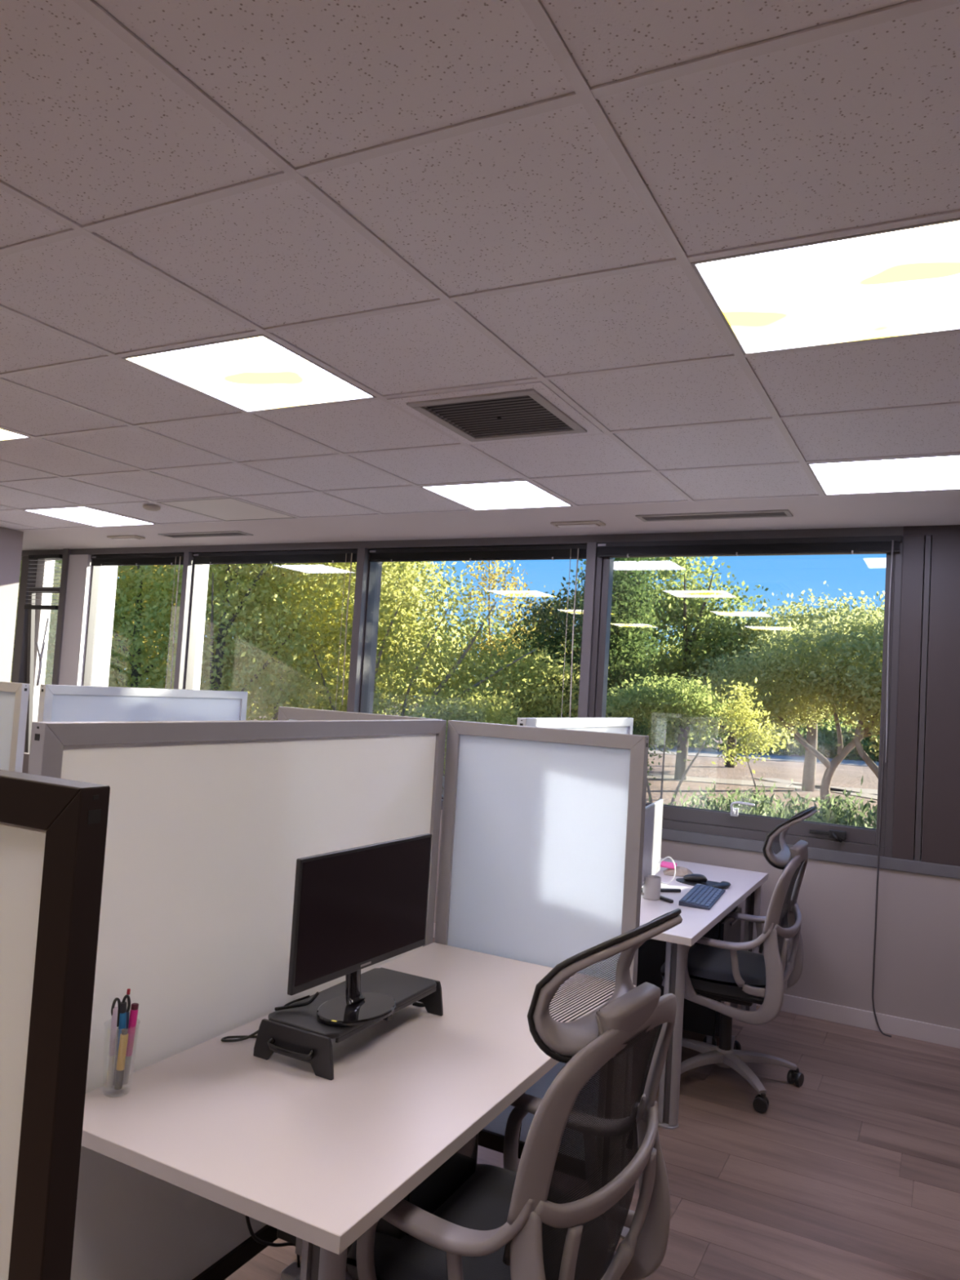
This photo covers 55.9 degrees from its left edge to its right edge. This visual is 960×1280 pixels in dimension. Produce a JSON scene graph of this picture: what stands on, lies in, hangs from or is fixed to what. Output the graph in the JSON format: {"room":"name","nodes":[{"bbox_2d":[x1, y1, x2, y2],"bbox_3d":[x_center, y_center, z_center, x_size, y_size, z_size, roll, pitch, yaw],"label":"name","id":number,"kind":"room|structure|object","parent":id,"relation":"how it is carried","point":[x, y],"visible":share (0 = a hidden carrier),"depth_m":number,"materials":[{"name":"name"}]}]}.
{"room":"open-plan office","nodes":[
{"label":"open-plan office","id":0,"kind":"room"},
{"bbox_2d":[0,527,23,682],"bbox_3d":[-5.441,0.213,3.209,0.150,2.671,8.050,2,-3,28],"label":"wall","id":1,"kind":"structure","parent":0,"point":[11,540],"depth_m":6.71,"materials":[{"name":"paint"}]},
{"bbox_2d":[0,0,959,550],"bbox_3d":[-2.039,-1.070,2.102,10.486,0.180,9.050,2,-3,28],"label":"ceiling","id":2,"kind":"structure","parent":0,"point":[404,197],"depth_m":1.98,"materials":[{"name":"tile"}]},
{"bbox_2d":[0,427,30,441],"bbox_3d":[-2.330,-0.934,3.799,0.574,0.056,0.574,2,-3,28],"label":"ceiling light","id":3,"kind":"object","parent":2,"relation":"attached to","point":[5,435],"visible":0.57,"depth_m":3.92,"materials":[{"name":"grey paint"}]},
{"bbox_2d":[0,428,25,439],"bbox_3d":[-2.331,-0.911,3.798,0.558,0.004,0.558,2,-3,28],"label":"diffuser","id":4,"kind":"object","parent":3,"relation":"attached to","point":[5,434],"depth_m":3.91,"materials":[{"name":"white plastic"}]},
{"bbox_2d":[23,506,154,526],"bbox_3d":[-2.558,-0.834,5.948,0.574,0.056,0.574,2,-3,28],"label":"ceiling light","id":5,"kind":"object","parent":2,"relation":"attached to","point":[84,515],"visible":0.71,"depth_m":5.94,"materials":[{"name":"grey paint"}]},
{"bbox_2d":[106,534,145,540],"bbox_3d":[-2.636,-0.759,6.729,0.300,0.022,0.100,2,-3,28],"label":"recessed light","id":6,"kind":"object","parent":2,"relation":"in","point":[113,537],"visible":1,"depth_m":6.69,"materials":[{"name":"beige plastic"}]},
{"bbox_2d":[142,504,160,511],"bbox_3d":[-1.963,-0.788,5.406,0.100,0.024,0.100,2,-3,28],"label":"smoke detector","id":7,"kind":"object","parent":2,"relation":"attached to","point":[148,507],"visible":1,"depth_m":5.38,"materials":[{"name":"beige plastic"}]},
{"bbox_2d":[157,530,253,537],"bbox_3d":[-1.941,-0.743,6.375,0.760,0.008,0.150,2,-3,28],"label":"ceiling vent","id":8,"kind":"object","parent":2,"relation":"in","point":[232,533],"visible":1,"depth_m":6.35,"materials":[{"name":"grey metal"}]},
{"bbox_2d":[156,497,297,521],"bbox_3d":[-1.497,-0.800,5.389,0.574,0.056,0.574,2,-3,28],"label":"tile","id":9,"kind":"object","parent":2,"relation":"attached to","point":[226,509],"visible":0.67,"depth_m":5.38,"materials":[{"name":"white tile"}]},
{"bbox_2d":[121,333,376,412],"bbox_3d":[-0.737,-0.883,2.961,0.574,0.056,0.574,2,-3,28],"label":"ceiling light","id":10,"kind":"object","parent":2,"relation":"attached to","point":[254,373],"visible":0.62,"depth_m":2.93,"materials":[{"name":"grey paint"}]},
{"bbox_2d":[386,381,604,444],"bbox_3d":[0.070,-0.804,3.211,0.574,0.040,0.574,2,-3,28],"label":"ceiling vent","id":11,"kind":"object","parent":2,"relation":"in","point":[526,406],"visible":1,"depth_m":3.18,"materials":[{"name":"metal"}]},
{"bbox_2d":[420,480,572,510],"bbox_3d":[0.095,-0.749,4.551,0.574,0.056,0.574,2,-3,28],"label":"ceiling light","id":12,"kind":"object","parent":2,"relation":"attached to","point":[524,494],"visible":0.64,"depth_m":4.54,"materials":[{"name":"grey paint"}]},
{"bbox_2d":[550,520,605,528],"bbox_3d":[0.554,-0.653,5.118,0.300,0.022,0.100,2,-3,28],"label":"recessed light","id":13,"kind":"object","parent":2,"relation":"in","point":[579,523],"visible":1,"depth_m":5.08,"materials":[{"name":"beige plastic"}]},
{"bbox_2d":[635,509,793,521],"bbox_3d":[1.206,-0.643,4.691,0.780,0.008,0.150,2,-3,28],"label":"ceiling vent","id":14,"kind":"object","parent":2,"relation":"in","point":[782,513],"visible":1,"depth_m":4.67,"materials":[{"name":"grey metal"}]},
{"bbox_2d":[690,217,959,355],"bbox_3d":[0.855,-0.832,2.123,0.574,0.056,0.574,2,-3,28],"label":"ceiling light","id":15,"kind":"object","parent":2,"relation":"attached to","point":[904,281],"visible":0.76,"depth_m":2.09,"materials":[{"name":"grey paint"}]},
{"bbox_2d":[807,454,959,495],"bbox_3d":[1.687,-0.698,3.713,0.574,0.056,0.574,2,-3,28],"label":"ceiling light","id":16,"kind":"object","parent":2,"relation":"attached to","point":[938,473],"visible":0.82,"depth_m":3.70,"materials":[{"name":"grey paint"}]},
{"bbox_2d":[21,524,959,1029],"bbox_3d":[-0.210,1.395,5.928,10.300,4.230,0.330,2,-3,28],"label":"wall","id":17,"kind":"structure","parent":0,"point":[917,972],"depth_m":4.62,"materials":[{"name":"paint"}]},
{"bbox_2d":[11,556,59,752],"bbox_3d":[-4.155,0.570,7.984,1.360,2.620,0.270,2,-3,28],"label":"window","id":18,"kind":"structure","parent":17,"relation":"attached to","point":[32,632],"depth_m":7.93,"materials":[{"name":"grey paint"}]},
{"bbox_2d":[24,554,62,609],"bbox_3d":[-3.744,-0.496,7.754,0.400,0.470,0.035,2,-3,28],"label":"blind","id":19,"kind":"object","parent":17,"relation":"attached to","point":[44,556],"visible":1,"depth_m":7.73,"materials":[{"name":"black metal"}]},
{"bbox_2d":[91,553,184,688],"bbox_3d":[-2.807,-0.001,7.283,1.085,1.385,0.050,2,-3,28],"label":"blind","id":20,"kind":"object","parent":17,"relation":"attached to","point":[172,559],"visible":0.79,"depth_m":7.25,"materials":[{"name":"black"}]},
{"bbox_2d":[82,551,208,689],"bbox_3d":[-2.761,0.132,7.320,1.159,1.650,0.220,2,-3,28],"label":"window","id":21,"kind":"structure","parent":17,"relation":"attached to","point":[95,574],"depth_m":7.11,"materials":[{"name":"paint"}]},
{"bbox_2d":[192,549,357,706],"bbox_3d":[-1.571,0.039,6.633,1.570,1.385,0.050,2,-3,28],"label":"blind","id":22,"kind":"object","parent":17,"relation":"attached to","point":[349,555],"visible":0.84,"depth_m":6.59,"materials":[{"name":"black"}]},
{"bbox_2d":[184,547,382,713],"bbox_3d":[-1.521,0.172,6.667,1.654,1.650,0.220,2,-3,28],"label":"window","id":23,"kind":"structure","parent":17,"relation":"attached to","point":[197,576],"depth_m":6.27,"materials":[{"name":"paint"}]},
{"bbox_2d":[368,544,586,717],"bbox_3d":[-0.093,0.086,5.855,1.610,1.385,0.050,2,-3,28],"label":"blind","id":24,"kind":"object","parent":17,"relation":"attached to","point":[570,552],"visible":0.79,"depth_m":5.80,"materials":[{"name":"black"}]},
{"bbox_2d":[359,542,597,799],"bbox_3d":[-0.043,0.219,5.889,1.694,1.650,0.220,2,-3,28],"label":"window","id":25,"kind":"structure","parent":17,"relation":"attached to","point":[371,570],"depth_m":5.45,"materials":[{"name":"paint"}]},
{"bbox_2d":[433,923,959,1048],"bbox_3d":[0.506,1.880,5.352,8.470,0.088,0.013,2,-3,28],"label":"baseboard","id":26,"kind":"structure","parent":17,"relation":"attached to","point":[903,1027],"depth_m":4.57,"materials":[{"name":"grey paint"}]},
{"bbox_2d":[588,536,902,857],"bbox_3d":[1.421,0.263,5.064,1.675,1.650,0.197,2,-3,28],"label":"window","id":27,"kind":"structure","parent":17,"relation":"attached to","point":[855,839],"depth_m":4.81,"materials":[{"name":"paint"}]},
{"bbox_2d":[596,535,902,1037],"bbox_3d":[1.377,0.694,4.964,1.696,2.515,0.058,2,-3,28],"label":"blind","id":28,"kind":"object","parent":17,"relation":"attached to","point":[887,544],"visible":1,"depth_m":4.90,"materials":[{"name":"black"}]},
{"bbox_2d":[224,937,959,1279],"bbox_3d":[-2.319,1.633,1.935,10.300,0.120,8.900,2,-3,28],"label":"floor","id":29,"kind":"structure","parent":0,"point":[852,1171],"depth_m":3.19,"materials":[{"name":"brown wood"}]},
{"bbox_2d":[0,681,29,772],"bbox_3d":[-2.844,0.932,4.590,1.475,1.496,0.060,2,-3,28],"label":"cubicle partition","id":30,"kind":"object","parent":29,"relation":"on","point":[14,696],"visible":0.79,"depth_m":4.29,"materials":[{"name":"silver metal"}]},
{"bbox_2d":[0,769,110,1279],"bbox_3d":[-1.090,0.861,1.187,1.543,1.487,0.060,2,-3,28],"label":"cubicle partition","id":31,"kind":"object","parent":29,"relation":"on","point":[53,831],"visible":1,"depth_m":0.86,"materials":[{"name":"brown metal"}]},
{"bbox_2d":[37,684,248,721],"bbox_3d":[-1.811,1.010,4.903,0.060,1.496,1.415,2,-3,28],"label":"cubicle partition","id":32,"kind":"object","parent":29,"relation":"on","point":[57,703],"visible":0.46,"depth_m":4.81,"materials":[{"name":"silver metal"}]},
{"bbox_2d":[27,719,446,1279],"bbox_3d":[-0.537,0.958,2.392,0.060,1.487,1.570,2,-3,28],"label":"cubicle partition","id":33,"kind":"object","parent":29,"relation":"on","point":[210,823],"visible":0.61,"depth_m":2.13,"materials":[{"name":"fabric"}]},
{"bbox_2d":[280,1261,346,1279],"bbox_3d":[-0.442,1.644,2.389,0.060,0.130,0.280,2,-3,30],"label":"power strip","id":34,"kind":"object","parent":29,"relation":"on","point":[291,1272],"visible":0.12,"depth_m":2.31,"materials":[{"name":"black plastic"}]},
{"bbox_2d":[81,942,635,1279],"bbox_3d":[-0.208,1.328,2.223,0.716,0.772,1.495,2,-3,28],"label":"desk","id":35,"kind":"object","parent":29,"relation":"on","point":[276,1143],"depth_m":1.83,"materials":[{"name":"laminate"}]},
{"bbox_2d":[102,1016,140,1097],"bbox_3d":[-0.740,0.856,1.855,0.071,0.138,0.071,2,-3,28],"label":"tumbler","id":36,"kind":"object","parent":35,"relation":"on","point":[138,1025],"visible":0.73,"depth_m":1.84,"materials":[{"name":"clear glass"}]},
{"bbox_2d":[106,1006,118,1087],"bbox_3d":[-0.750,0.831,1.844,0.011,0.160,0.016,4,-3,-6],"label":"ballpoint pen","id":37,"kind":"object","parent":36,"relation":"in","point":[114,1017],"visible":1,"depth_m":1.84,"materials":[{"name":"white plastic"}]},
{"bbox_2d":[111,994,130,1085],"bbox_3d":[-0.743,0.822,1.857,0.007,0.178,0.045,1,-4,33],"label":"scissors","id":38,"kind":"object","parent":36,"relation":"in","point":[126,996],"visible":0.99,"depth_m":1.85,"materials":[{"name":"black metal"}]},
{"bbox_2d":[114,1028,128,1089],"bbox_3d":[-0.730,0.853,1.841,0.019,0.118,0.016,4,-3,-6],"label":"highlighter","id":39,"kind":"object","parent":36,"relation":"in","point":[123,1040],"visible":1,"depth_m":1.83,"materials":[{"name":"yellow plastic"}]},
{"bbox_2d":[117,1001,126,1085],"bbox_3d":[-0.737,0.830,1.859,0.024,0.165,0.015,3,-3,9],"label":"marker pen","id":40,"kind":"object","parent":36,"relation":"in","point":[122,1017],"visible":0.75,"depth_m":1.85,"materials":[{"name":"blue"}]},
{"bbox_2d":[126,1012,129,1029],"bbox_3d":[-0.734,0.842,1.870,0.008,0.142,0.008,2,-2,28],"label":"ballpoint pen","id":41,"kind":"object","parent":36,"relation":"in","point":[127,1013],"visible":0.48,"depth_m":1.87,"materials":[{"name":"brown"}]},
{"bbox_2d":[125,988,130,1008],"bbox_3d":[-0.739,0.820,1.876,0.008,0.186,0.014,2,-3,28],"label":"pencil","id":42,"kind":"object","parent":36,"relation":"in","point":[128,991],"visible":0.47,"depth_m":1.88,"materials":[{"name":"grey"}]},
{"bbox_2d":[124,1003,138,1084],"bbox_3d":[-0.725,0.835,1.870,0.016,0.158,0.027,2,-3,28],"label":"marker pen","id":43,"kind":"object","parent":36,"relation":"in","point":[134,1008],"visible":0.87,"depth_m":1.87,"materials":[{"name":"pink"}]},
{"bbox_2d":[221,995,310,1042],"bbox_3d":[-0.511,0.904,2.157,0.201,0.102,0.037,4,-3,-9],"label":"power cable","id":44,"kind":"object","parent":35,"relation":"on","point":[253,1035],"visible":0.65,"depth_m":2.15,"materials":[{"name":"black plastic"}]},
{"bbox_2d":[244,1214,300,1267],"bbox_3d":[-0.474,1.303,2.162,0.042,0.617,0.390,3,-3,13],"label":"hanging cable","id":45,"kind":"object","parent":35,"relation":"hanging from","point":[255,1237],"visible":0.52,"depth_m":2.07,"materials":[{"name":"black plastic"}]},
{"bbox_2d":[253,967,443,1079],"bbox_3d":[-0.305,0.927,2.231,0.222,0.090,0.525,2,-3,28],"label":"monitor stand","id":46,"kind":"object","parent":35,"relation":"on","point":[296,1033],"visible":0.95,"depth_m":2.06,"materials":[{"name":"black plastic"}]},
{"bbox_2d":[274,991,319,1010],"bbox_3d":[-0.429,0.846,2.120,0.102,0.039,0.016,4,-3,-18],"label":"cable","id":47,"kind":"object","parent":46,"relation":"on","point":[299,1005],"visible":1,"depth_m":2.12,"materials":[{"name":"black plastic"}]},
{"bbox_2d":[287,833,431,1026],"bbox_3d":[-0.272,0.685,2.159,0.160,0.388,0.512,2,-4,31],"label":"monitor","id":48,"kind":"object","parent":46,"relation":"on","point":[355,908],"visible":1,"depth_m":2.12,"materials":[{"name":"black plastic"}]},
{"bbox_2d":[276,1133,478,1267],"bbox_3d":[-0.214,1.153,2.022,0.316,0.314,0.346,2,-3,28],"label":"cable tray","id":49,"kind":"object","parent":35,"relation":"hanging from","point":[442,1183],"visible":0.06,"depth_m":1.93,"materials":[{"name":"black plastic"}]},
{"bbox_2d":[518,1092,524,1146],"bbox_3d":[0.054,1.403,2.436,0.043,0.685,0.239,5,-4,-30],"label":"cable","id":50,"kind":"object","parent":35,"relation":"hanging from","point":[524,1092],"visible":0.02,"depth_m":2.34,"materials":[{"name":"black plastic"}]},
{"bbox_2d":[277,706,442,719],"bbox_3d":[-0.496,1.008,3.275,0.718,1.487,0.060,2,-3,28],"label":"cubicle partition","id":51,"kind":"object","parent":29,"relation":"on","point":[284,713],"visible":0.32,"depth_m":3.35,"materials":[{"name":"metal"}]},
{"bbox_2d":[345,908,682,1279],"bbox_3d":[0.047,1.116,1.879,0.658,1.187,0.641,1,-4,34],"label":"office chair","id":52,"kind":"object","parent":29,"relation":"on","point":[509,1222],"visible":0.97,"depth_m":1.71,"materials":[{"name":"grey plastic"}]},
{"bbox_2d":[434,720,648,1239],"bbox_3d":[0.202,1.030,2.907,0.802,1.487,0.100,2,-3,28],"label":"cubicle partition","id":53,"kind":"object","parent":29,"relation":"on","point":[541,857],"visible":0.52,"depth_m":2.93,"materials":[{"name":"fabric"}]},
{"bbox_2d":[516,717,633,734],"bbox_3d":[0.450,1.115,4.276,0.060,1.492,1.415,2,-3,28],"label":"cubicle partition","id":54,"kind":"object","parent":29,"relation":"on","point":[611,725],"visible":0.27,"depth_m":4.30,"materials":[{"name":"silver metal"}]},
{"bbox_2d":[636,905,742,1045],"bbox_3d":[0.957,1.602,4.445,0.558,0.600,0.400,2,-3,28],"label":"drawer pedestal","id":55,"kind":"object","parent":29,"relation":"on","point":[697,1018],"visible":0.27,"depth_m":4.25,"materials":[{"name":"black metal"}]},
{"bbox_2d":[639,857,768,1129],"bbox_3d":[0.799,1.509,4.150,0.713,0.735,1.560,2,-3,28],"label":"desk","id":56,"kind":"object","parent":29,"relation":"on","point":[744,884],"visible":0.24,"depth_m":3.63,"materials":[{"name":"laminate"}]},
{"bbox_2d":[640,875,661,900],"bbox_3d":[0.738,1.078,3.930,0.077,0.094,0.108,1,-4,42],"label":"mug","id":57,"kind":"object","parent":56,"relation":"on","point":[651,887],"visible":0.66,"depth_m":3.91,"materials":[{"name":"grey ceramic"}]},
{"bbox_2d":[641,799,680,902],"bbox_3d":[0.759,0.932,4.038,0.267,0.397,0.500,2,-3,22],"label":"monitor","id":58,"kind":"object","parent":56,"relation":"on","point":[653,811],"visible":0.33,"depth_m":4.06,"materials":[{"name":"grey plastic"}]},
{"bbox_2d":[657,856,675,884],"bbox_3d":[0.859,1.071,4.201,0.124,0.116,0.057,5,-4,-34],"label":"charging cable","id":59,"kind":"object","parent":56,"relation":"on","point":[667,856],"visible":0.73,"depth_m":4.21,"materials":[{"name":"white plastic"}]},
{"bbox_2d":[662,866,693,876],"bbox_3d":[0.995,1.152,4.519,0.150,0.040,0.110,3,-3,8],"label":"snack packet","id":60,"kind":"object","parent":56,"relation":"on","point":[680,871],"visible":0.77,"depth_m":4.48,"materials":[{"name":"beige plastic"}]},
{"bbox_2d":[660,861,676,869],"bbox_3d":[0.946,1.128,4.530,0.077,0.023,0.076,3,-3,16],"label":"sticky notes","id":61,"kind":"object","parent":60,"relation":"on","point":[664,864],"visible":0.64,"depth_m":4.51,"materials":[{"name":"pink paper"}]},
{"bbox_2d":[678,883,724,910],"bbox_3d":[0.988,1.133,4.004,0.130,0.022,0.430,2,-3,24],"label":"keyboard","id":62,"kind":"object","parent":56,"relation":"on","point":[700,896],"visible":1,"depth_m":3.95,"materials":[{"name":"blue plastic"}]},
{"bbox_2d":[675,877,730,888],"bbox_3d":[1.064,1.154,4.319,0.259,0.022,0.164,1,-4,33],"label":"mouse pad","id":63,"kind":"object","parent":56,"relation":"on","point":[723,884],"visible":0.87,"depth_m":4.29,"materials":[{"name":"black plastic"}]},
{"bbox_2d":[683,873,707,882],"bbox_3d":[1.033,1.140,4.336,0.113,0.036,0.059,2,-3,18],"label":"computer mouse","id":64,"kind":"object","parent":63,"relation":"on","point":[693,877],"visible":1,"depth_m":4.31,"materials":[{"name":"black plastic"}]},
{"bbox_2d":[660,805,817,1112],"bbox_3d":[1.086,1.288,3.924,0.658,1.187,0.641,2,-3,28],"label":"office chair","id":65,"kind":"object","parent":29,"relation":"on","point":[716,969],"visible":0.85,"depth_m":3.72,"materials":[{"name":"grey plastic"}]},
{"label":"outside","id":66,"kind":"structure","parent":0,"visible":0},
{"bbox_2d":[148,686,879,826],"bbox_3d":[17.185,7.046,67.785,150.000,0.200,125.900,2,-3,28],"label":"ground","id":67,"kind":"structure","parent":66,"point":[844,775],"depth_m":29.35,"materials":[{"name":"beige concrete"}]},
{"bbox_2d":[10,560,164,687],"bbox_3d":[-8.463,-1.078,17.006,6.467,7.638,4.593,5,-3,-27],"label":"broadleaf tree","id":68,"kind":"object","parent":67,"relation":"on","point":[53,620],"visible":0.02,"depth_m":16.73,"materials":[{"name":"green plant"}]},
{"bbox_2d":[18,564,205,671],"bbox_3d":[-8.777,-1.049,21.394,5.671,8.006,4.657,4,-3,-8],"label":"broadleaf tree","id":69,"kind":"object","parent":67,"relation":"on","point":[144,642],"visible":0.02,"depth_m":21.44,"materials":[{"name":"green plant"}]},
{"bbox_2d":[11,560,265,701],"bbox_3d":[-6.472,-1.004,16.746,5.099,7.700,4.565,5,-3,-24],"label":"broadleaf tree","id":70,"kind":"object","parent":67,"relation":"on","point":[123,602],"visible":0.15,"depth_m":16.06,"materials":[{"name":"green plant"}]},
{"bbox_2d":[110,562,346,720],"bbox_3d":[-4.705,-0.841,16.445,4.675,7.554,4.494,3,-3,16],"label":"broadleaf tree","id":71,"kind":"object","parent":67,"relation":"on","point":[227,593],"visible":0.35,"depth_m":15.76,"materials":[{"name":"green plant"}]},
{"bbox_2d":[10,560,495,718],"bbox_3d":[-10.545,-2.107,28.110,23.358,10.719,8.799,4,-3,-17],"label":"broadleaf tree","id":72,"kind":"object","parent":67,"relation":"on","point":[429,565],"visible":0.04,"depth_m":29.68,"materials":[{"name":"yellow plant"}]},
{"bbox_2d":[123,562,415,720],"bbox_3d":[-3.798,-0.717,17.617,5.051,7.542,4.855,1,-4,38],"label":"broadleaf tree","id":73,"kind":"object","parent":67,"relation":"on","point":[242,578],"visible":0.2,"depth_m":16.68,"materials":[{"name":"green plant"}]},
{"bbox_2d":[222,560,456,719],"bbox_3d":[-3.177,-0.448,19.643,5.686,7.295,4.971,5,-3,-21],"label":"broadleaf tree","id":74,"kind":"object","parent":67,"relation":"on","point":[425,567],"visible":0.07,"depth_m":19.60,"materials":[{"name":"green plant"}]},
{"bbox_2d":[215,561,556,722],"bbox_3d":[-1.837,0.030,17.014,6.592,6.217,3.992,4,-3,-18],"label":"tree","id":75,"kind":"object","parent":67,"relation":"on","point":[417,670],"visible":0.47,"depth_m":16.66,"materials":[{"name":"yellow plant"}]},
{"bbox_2d":[378,680,525,790],"bbox_3d":[-0.474,1.915,15.900,3.368,2.513,2.413,3,-3,9],"label":"tree","id":76,"kind":"object","parent":67,"relation":"on","point":[489,717],"visible":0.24,"depth_m":15.74,"materials":[{"name":"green plant"}]},
{"bbox_2d":[342,604,666,726],"bbox_3d":[-0.730,1.212,42.071,20.414,6.886,8.690,3,-3,0],"label":"broadleaf tree","id":77,"kind":"object","parent":67,"relation":"on","point":[467,625],"visible":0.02,"depth_m":41.11,"materials":[{"name":"green plant"}]},
{"bbox_2d":[391,635,617,741],"bbox_3d":[0.566,1.615,17.867,4.839,3.449,3.522,3,-3,13],"label":"round tree","id":78,"kind":"object","parent":67,"relation":"on","point":[535,664],"visible":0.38,"depth_m":17.42,"materials":[{"name":"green plant"}]},
{"bbox_2d":[447,560,575,693],"bbox_3d":[0.611,0.453,21.070,3.411,6.100,2.204,3,-3,1],"label":"poplar tree","id":79,"kind":"object","parent":67,"relation":"on","point":[493,575],"visible":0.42,"depth_m":20.95,"materials":[{"name":"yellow plant"}]},
{"bbox_2d":[474,582,584,706],"bbox_3d":[1.853,1.080,24.968,4.366,5.416,3.725,2,-3,23],"label":"broadleaf tree","id":80,"kind":"object","parent":67,"relation":"on","point":[564,593],"visible":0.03,"depth_m":24.69,"materials":[{"name":"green plant"}]},
{"bbox_2d":[490,556,688,721],"bbox_3d":[2.187,0.820,18.842,3.916,5.324,3.502,1,-4,35],"label":"tree","id":81,"kind":"object","parent":67,"relation":"on","point":[628,623],"visible":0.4,"depth_m":18.49,"materials":[{"name":"green plant"}]},
{"bbox_2d":[607,557,666,791],"bbox_3d":[3.123,-0.233,19.776,2.012,7.844,1.906,3,-3,9],"label":"cypress tree","id":82,"kind":"object","parent":67,"relation":"on","point":[642,731],"visible":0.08,"depth_m":19.50,"materials":[{"name":"green plant"}]},
{"bbox_2d":[605,667,756,804],"bbox_3d":[3.169,1.913,15.109,2.851,2.876,2.308,3,-3,12],"label":"tree","id":83,"kind":"object","parent":67,"relation":"on","point":[668,698],"visible":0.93,"depth_m":14.79,"materials":[{"name":"green plant"}]},
{"bbox_2d":[648,792,728,811],"bbox_3d":[2.513,2.346,9.919,1.601,1.329,1.525,3,-3,16],"label":"bush","id":84,"kind":"object","parent":67,"relation":"on","point":[687,802],"visible":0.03,"depth_m":10.12,"materials":[{"name":"green plant"}]},
{"bbox_2d":[568,556,813,779],"bbox_3d":[5.970,0.348,26.453,7.776,7.526,5.673,3,-3,0],"label":"broadleaf tree","id":85,"kind":"object","parent":67,"relation":"on","point":[688,612],"visible":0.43,"depth_m":25.60,"materials":[{"name":"green plant"}]},
{"bbox_2d":[519,710,879,760],"bbox_3d":[12.356,4.718,45.133,26.888,3.888,5.424,3,-3,17],"label":"hedge","id":86,"kind":"object","parent":67,"relation":"on","point":[827,738],"visible":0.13,"depth_m":43.15,"materials":[{"name":"green plant"}]},
{"bbox_2d":[709,677,799,814],"bbox_3d":[4.131,1.951,13.787,1.364,2.768,1.279,2,-3,17],"label":"tree","id":87,"kind":"object","parent":67,"relation":"on","point":[740,717],"visible":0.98,"depth_m":13.77,"materials":[{"name":"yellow plant"}]},
{"bbox_2d":[649,657,859,727],"bbox_3d":[21.155,3.805,71.958,27.435,7.534,11.797,3,-3,17],"label":"broadleaf tree","id":88,"kind":"object","parent":67,"relation":"on","point":[668,657],"visible":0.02,"depth_m":68.81,"materials":[{"name":"green plant"}]},
{"bbox_2d":[688,784,826,820],"bbox_3d":[2.590,2.166,8.662,2.060,1.563,1.829,3,-3,5],"label":"bush","id":89,"kind":"object","parent":67,"relation":"on","point":[748,811],"visible":0.05,"depth_m":8.80,"materials":[{"name":"green plant"}]},
{"bbox_2d":[644,604,875,767],"bbox_3d":[9.988,1.743,32.502,10.564,5.872,6.590,2,-3,23],"label":"broadleaf tree","id":90,"kind":"object","parent":67,"relation":"on","point":[728,763],"visible":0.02,"depth_m":32.40,"materials":[{"name":"green plant"}]},
{"bbox_2d":[647,773,877,795],"bbox_3d":[8.656,4.217,26.263,35.821,0.020,1.600,3,-3,7],"label":"path","id":91,"kind":"structure","parent":67,"relation":"on","point":[668,777],"depth_m":26.23,"materials":[{"name":"beige concrete"}]},
{"bbox_2d":[648,748,879,766],"bbox_3d":[23.929,5.858,39.876,40.409,0.020,3.500,3,-3,-1],"label":"path","id":92,"kind":"structure","parent":67,"relation":"on","point":[714,754],"depth_m":39.45,"materials":[{"name":"grey concrete"}]},
{"bbox_2d":[675,776,862,825],"bbox_3d":[2.469,2.132,8.982,1.607,1.648,2.603,5,-3,-27],"label":"bush","id":93,"kind":"object","parent":67,"relation":"on","point":[710,803],"visible":0.22,"depth_m":8.96,"materials":[{"name":"green plant"}]},
{"bbox_2d":[661,580,884,791],"bbox_3d":[9.191,1.313,25.366,8.062,5.877,4.203,3,-3,16],"label":"broadleaf tree","id":94,"kind":"object","parent":67,"relation":"on","point":[810,761],"visible":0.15,"depth_m":25.11,"materials":[{"name":"green plant"}]},
{"bbox_2d":[680,600,884,809],"bbox_3d":[8.069,1.562,20.883,7.382,4.828,4.800,2,-3,24],"label":"tree","id":95,"kind":"object","parent":67,"relation":"on","point":[778,667],"visible":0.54,"depth_m":20.79,"materials":[{"name":"green plant"}]},
{"bbox_2d":[754,777,877,799],"bbox_3d":[11.392,4.186,22.582,0.900,0.020,12.654,5,-3,-23],"label":"path","id":96,"kind":"structure","parent":67,"relation":"on","point":[771,780],"depth_m":25.88,"materials":[{"name":"beige concrete"}]},
{"bbox_2d":[760,797,876,828],"bbox_3d":[3.041,2.135,7.586,1.545,1.563,1.812,2,-3,28],"label":"bush","id":97,"kind":"object","parent":67,"relation":"on","point":[832,820],"visible":0.06,"depth_m":7.62,"materials":[{"name":"green plant"}]},
{"bbox_2d":[762,776,877,828],"bbox_3d":[3.545,2.061,7.753,1.663,1.790,1.967,5,-4,-32],"label":"bush","id":98,"kind":"object","parent":67,"relation":"on","point":[841,813],"visible":0.21,"depth_m":7.96,"materials":[{"name":"green plant"}]},
{"bbox_2d":[791,609,884,778],"bbox_3d":[9.536,1.609,19.791,4.967,4.797,5.176,5,-3,-29],"label":"tree","id":99,"kind":"object","parent":67,"relation":"on","point":[876,675],"visible":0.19,"depth_m":19.69,"materials":[{"name":"green plant"}]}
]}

